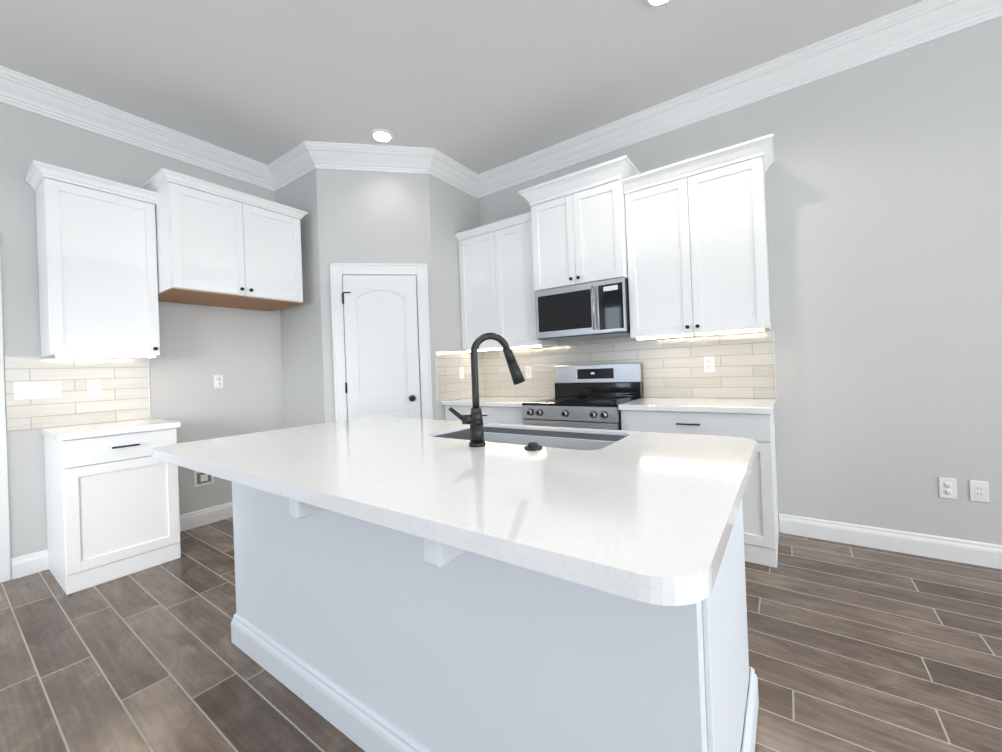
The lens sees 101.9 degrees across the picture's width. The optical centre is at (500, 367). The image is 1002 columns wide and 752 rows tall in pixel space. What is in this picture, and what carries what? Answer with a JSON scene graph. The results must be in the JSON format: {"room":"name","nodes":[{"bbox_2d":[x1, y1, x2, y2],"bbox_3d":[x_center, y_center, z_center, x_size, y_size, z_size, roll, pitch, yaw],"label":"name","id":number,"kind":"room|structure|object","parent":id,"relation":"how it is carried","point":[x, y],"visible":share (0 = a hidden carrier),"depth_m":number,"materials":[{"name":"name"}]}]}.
{"room":"kitchen","nodes":[
{"label":"kitchen","id":0,"kind":"room"},
{"bbox_2d":[0,102,283,578],"bbox_3d":[-3.684,-0.242,1.782,0.120,3.140,8.035,-2,0,35],"label":"wall","id":1,"kind":"structure","parent":0,"point":[238,349],"depth_m":3.13,"materials":[{"name":"grey paint"}]},
{"bbox_2d":[0,259,10,582],"bbox_3d":[-3.378,0.243,2.065,0.020,2.150,1.092,-2,0,35],"label":"door frame","id":2,"kind":"structure","parent":1,"relation":"attached to","point":[5,567],"depth_m":2.49,"materials":[{"name":"white wood"}]},
{"bbox_2d":[4,357,150,430],"bbox_3d":[-2.869,0.155,2.801,0.010,0.463,0.694,-2,0,35],"label":"backsplash","id":3,"kind":"structure","parent":1,"relation":"attached to","point":[125,391],"depth_m":2.77,"materials":[{"name":"tile"}]},
{"bbox_2d":[13,380,61,399],"bbox_3d":[-2.984,0.142,2.620,0.013,0.115,0.206,-2,0,35],"label":"light switch","id":4,"kind":"object","parent":3,"relation":"attached to","point":[26,390],"visible":1,"depth_m":2.61,"materials":[{"name":"white plastic"}]},
{"bbox_2d":[87,379,100,395],"bbox_3d":[-2.837,0.138,2.834,0.007,0.115,0.070,-2,0,35],"label":"outlet","id":5,"kind":"object","parent":3,"relation":"attached to","point":[93,387],"visible":1,"depth_m":2.83,"materials":[{"name":"white plastic"}]},
{"bbox_2d":[33,162,160,356],"bbox_3d":[-2.726,-0.652,2.767,0.332,1.145,0.530,-2,0,35],"label":"upper cabinet","id":6,"kind":"object","parent":1,"relation":"attached to","point":[117,261],"depth_m":2.63,"materials":[{"name":"white wood"}]},
{"bbox_2d":[193,471,213,486],"bbox_3d":[-2.450,0.903,3.352,0.011,0.130,0.140,-2,0,35],"label":"outlet box","id":7,"kind":"object","parent":1,"relation":"attached to","point":[201,479],"visible":0.73,"depth_m":3.34,"materials":[{"name":"white plastic"}]},
{"bbox_2d":[180,502,232,531],"bbox_3d":[-2.342,1.222,3.485,0.017,0.126,1.007,-2,0,35],"label":"baseboard","id":8,"kind":"structure","parent":1,"relation":"attached to","point":[198,518],"depth_m":3.35,"materials":[{"name":"white wood"}]},
{"bbox_2d":[214,375,222,388],"bbox_3d":[-2.406,0.116,3.462,0.007,0.115,0.070,-2,0,35],"label":"outlet","id":9,"kind":"object","parent":1,"relation":"attached to","point":[218,381],"visible":1,"depth_m":3.46,"materials":[{"name":"white plastic"}]},
{"bbox_2d":[149,169,304,310],"bbox_3d":[-2.211,-0.929,3.282,0.597,0.775,0.909,-2,0,35],"label":"upper cabinet","id":10,"kind":"object","parent":1,"relation":"attached to","point":[217,246],"depth_m":3.03,"materials":[{"name":"white wood"}]},
{"bbox_2d":[276,169,477,428],"bbox_3d":[-1.156,-0.329,4.072,1.377,3.140,1.377,-2,0,35],"label":"wall","id":11,"kind":"structure","parent":0,"point":[377,217],"depth_m":3.63,"materials":[{"name":"grey paint"}]},
{"bbox_2d":[330,263,432,420],"bbox_3d":[-1.028,0.158,3.571,0.599,2.153,0.599,-2,0,35],"label":"pantry door","id":12,"kind":"structure","parent":11,"relation":"in","point":[374,307],"depth_m":3.56,"materials":[{"name":"white wood"}]},
{"bbox_2d":[0,0,1001,198],"bbox_3d":[0.004,-1.876,-0.781,8.965,0.168,7.915,-2,0,35],"label":"crown molding","id":13,"kind":"structure","parent":11,"relation":"attached to","point":[916,24],"depth_m":3.00,"materials":[{"name":"white wood"}]},
{"bbox_2d":[0,0,922,173],"bbox_3d":[-0.001,-2.010,-0.780,9.205,0.100,8.155,-2,0,35],"label":"ceiling","id":14,"kind":"structure","parent":0,"point":[479,86],"depth_m":2.54,"materials":[{"name":"white paint"}]},
{"bbox_2d":[370,129,393,142],"bbox_3d":[-0.977,-1.904,3.339,0.190,0.010,0.190,-2,0,35],"label":"recessed light","id":15,"kind":"object","parent":14,"relation":"in","point":[381,135],"visible":1,"depth_m":3.32,"materials":[{"name":"white"}]},
{"bbox_2d":[643,0,671,7],"bbox_3d":[0.845,-1.976,2.137,0.190,0.010,0.190,-2,0,35],"label":"recessed light","id":16,"kind":"object","parent":14,"relation":"in","point":[654,3],"visible":1,"depth_m":2.20,"materials":[{"name":"white"}]},
{"bbox_2d":[0,517,1001,751],"bbox_3d":[0.121,1.228,-0.791,9.205,0.100,8.155,-2,0,35],"label":"floor","id":17,"kind":"structure","parent":0,"point":[854,648],"depth_m":1.65,"materials":[{"name":"brown tile"}]},
{"bbox_2d":[40,418,180,594],"bbox_3d":[-2.544,0.832,2.670,0.646,0.914,0.555,-2,0,35],"label":"base cabinet","id":18,"kind":"object","parent":17,"relation":"on","point":[112,500],"visible":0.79,"depth_m":2.48,"materials":[{"name":"white wood"}]},
{"bbox_2d":[178,465,758,751],"bbox_3d":[-0.246,0.761,1.526,1.971,0.877,1.086,-2,0,35],"label":"kitchen island","id":19,"kind":"object","parent":17,"relation":"on","point":[412,585],"depth_m":1.07,"materials":[{"name":"white paint"}]},
{"bbox_2d":[152,417,756,624],"bbox_3d":[-0.291,0.305,1.545,2.092,0.036,1.126,-2,0,35],"label":"island countertop","id":20,"kind":"structure","parent":19,"relation":"on","point":[647,519],"depth_m":0.92,"materials":[{"name":"white stone"}]},
{"bbox_2d":[449,333,541,450],"bbox_3d":[0.000,0.073,1.448,0.327,0.404,0.212,-2,0,35],"label":"faucet","id":21,"kind":"object","parent":20,"relation":"on","point":[474,419],"visible":1,"depth_m":1.45,"materials":[{"name":"black metal"}]},
{"bbox_2d":[436,425,623,448],"bbox_3d":[0.101,0.408,1.660,0.794,0.250,0.404,-2,0,35],"label":"sink","id":22,"kind":"object","parent":20,"relation":"in","point":[491,432],"depth_m":1.81,"materials":[{"name":"grey metal"}]},
{"bbox_2d":[442,396,552,424],"bbox_3d":[0.015,0.740,3.717,0.869,0.914,0.646,-2,0,35],"label":"base cabinet","id":23,"kind":"object","parent":17,"relation":"on","point":[502,409],"visible":0.15,"depth_m":3.46,"materials":[{"name":"white wood"}]},
{"bbox_2d":[521,363,643,429],"bbox_3d":[0.650,0.574,3.206,0.762,1.195,0.707,-2,0,35],"label":"range","id":24,"kind":"object","parent":17,"relation":"on","point":[591,396],"visible":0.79,"depth_m":3.24,"materials":[{"name":"grey metal"}]},
{"bbox_2d":[618,397,778,567],"bbox_3d":[1.356,0.686,2.771,0.876,0.914,0.646,-2,0,35],"label":"base cabinet","id":25,"kind":"object","parent":17,"relation":"on","point":[751,418],"visible":0.46,"depth_m":2.39,"materials":[{"name":"white wood"}]},
{"bbox_2d":[477,16,1001,544],"bbox_3d":[2.373,-0.467,2.498,9.205,3.140,0.120,-2,0,35],"label":"wall","id":26,"kind":"structure","parent":0,"point":[883,184],"depth_m":2.46,"materials":[{"name":"grey paint"}]},
{"bbox_2d":[435,331,775,401],"bbox_3d":[0.645,0.002,3.223,2.521,0.509,0.701,-2,0,35],"label":"backsplash","id":27,"kind":"structure","parent":26,"relation":"attached to","point":[744,363],"depth_m":3.25,"materials":[{"name":"tile"}]},
{"bbox_2d":[459,367,463,378],"bbox_3d":[-0.378,0.047,3.929,0.013,0.115,0.070,-2,0,35],"label":"light switch","id":28,"kind":"object","parent":27,"relation":"attached to","point":[461,372],"visible":1,"depth_m":3.93,"materials":[{"name":"white plastic"}]},
{"bbox_2d":[525,366,531,377],"bbox_3d":[0.266,0.042,3.904,0.070,0.115,0.007,-2,0,35],"label":"outlet","id":29,"kind":"object","parent":27,"relation":"attached to","point":[528,369],"visible":1,"depth_m":3.90,"materials":[{"name":"white plastic"}]},
{"bbox_2d":[704,356,714,371],"bbox_3d":[1.539,-0.026,3.005,0.070,0.115,0.007,-2,0,35],"label":"outlet","id":30,"kind":"object","parent":27,"relation":"attached to","point":[709,365],"visible":1,"depth_m":3.00,"materials":[{"name":"white plastic"}]},
{"bbox_2d":[455,133,774,351],"bbox_3d":[0.697,-0.847,3.304,2.563,1.298,0.472,-2,0,35],"label":"upper cabinet","id":31,"kind":"object","parent":26,"relation":"attached to","point":[681,247],"visible":0.94,"depth_m":2.95,"materials":[{"name":"white wood"}]},
{"bbox_2d":[535,277,629,340],"bbox_3d":[0.696,-0.455,3.328,0.758,0.404,0.433,-2,0,35],"label":"over-the-range microwave","id":32,"kind":"object","parent":31,"relation":"attached to","point":[598,309],"visible":0.96,"depth_m":3.16,"materials":[{"name":"grey metal"}]},
{"bbox_2d":[779,513,1001,568],"bbox_3d":[3.977,0.977,1.318,5.078,0.126,0.017,-2,0,35],"label":"baseboard","id":33,"kind":"structure","parent":26,"relation":"attached to","point":[961,551],"depth_m":2.44,"materials":[{"name":"white wood"}]},
{"bbox_2d":[939,477,956,498],"bbox_3d":[2.552,0.687,2.321,0.070,0.115,0.007,-2,0,35],"label":"outlet","id":34,"kind":"object","parent":26,"relation":"attached to","point":[947,487],"visible":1,"depth_m":2.32,"materials":[{"name":"white plastic"}]},
{"bbox_2d":[969,480,988,502],"bbox_3d":[2.650,0.683,2.252,0.070,0.115,0.008,-2,0,35],"label":"outlet","id":35,"kind":"object","parent":26,"relation":"attached to","point":[979,491],"visible":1,"depth_m":2.25,"materials":[{"name":"white plastic"}]}
]}

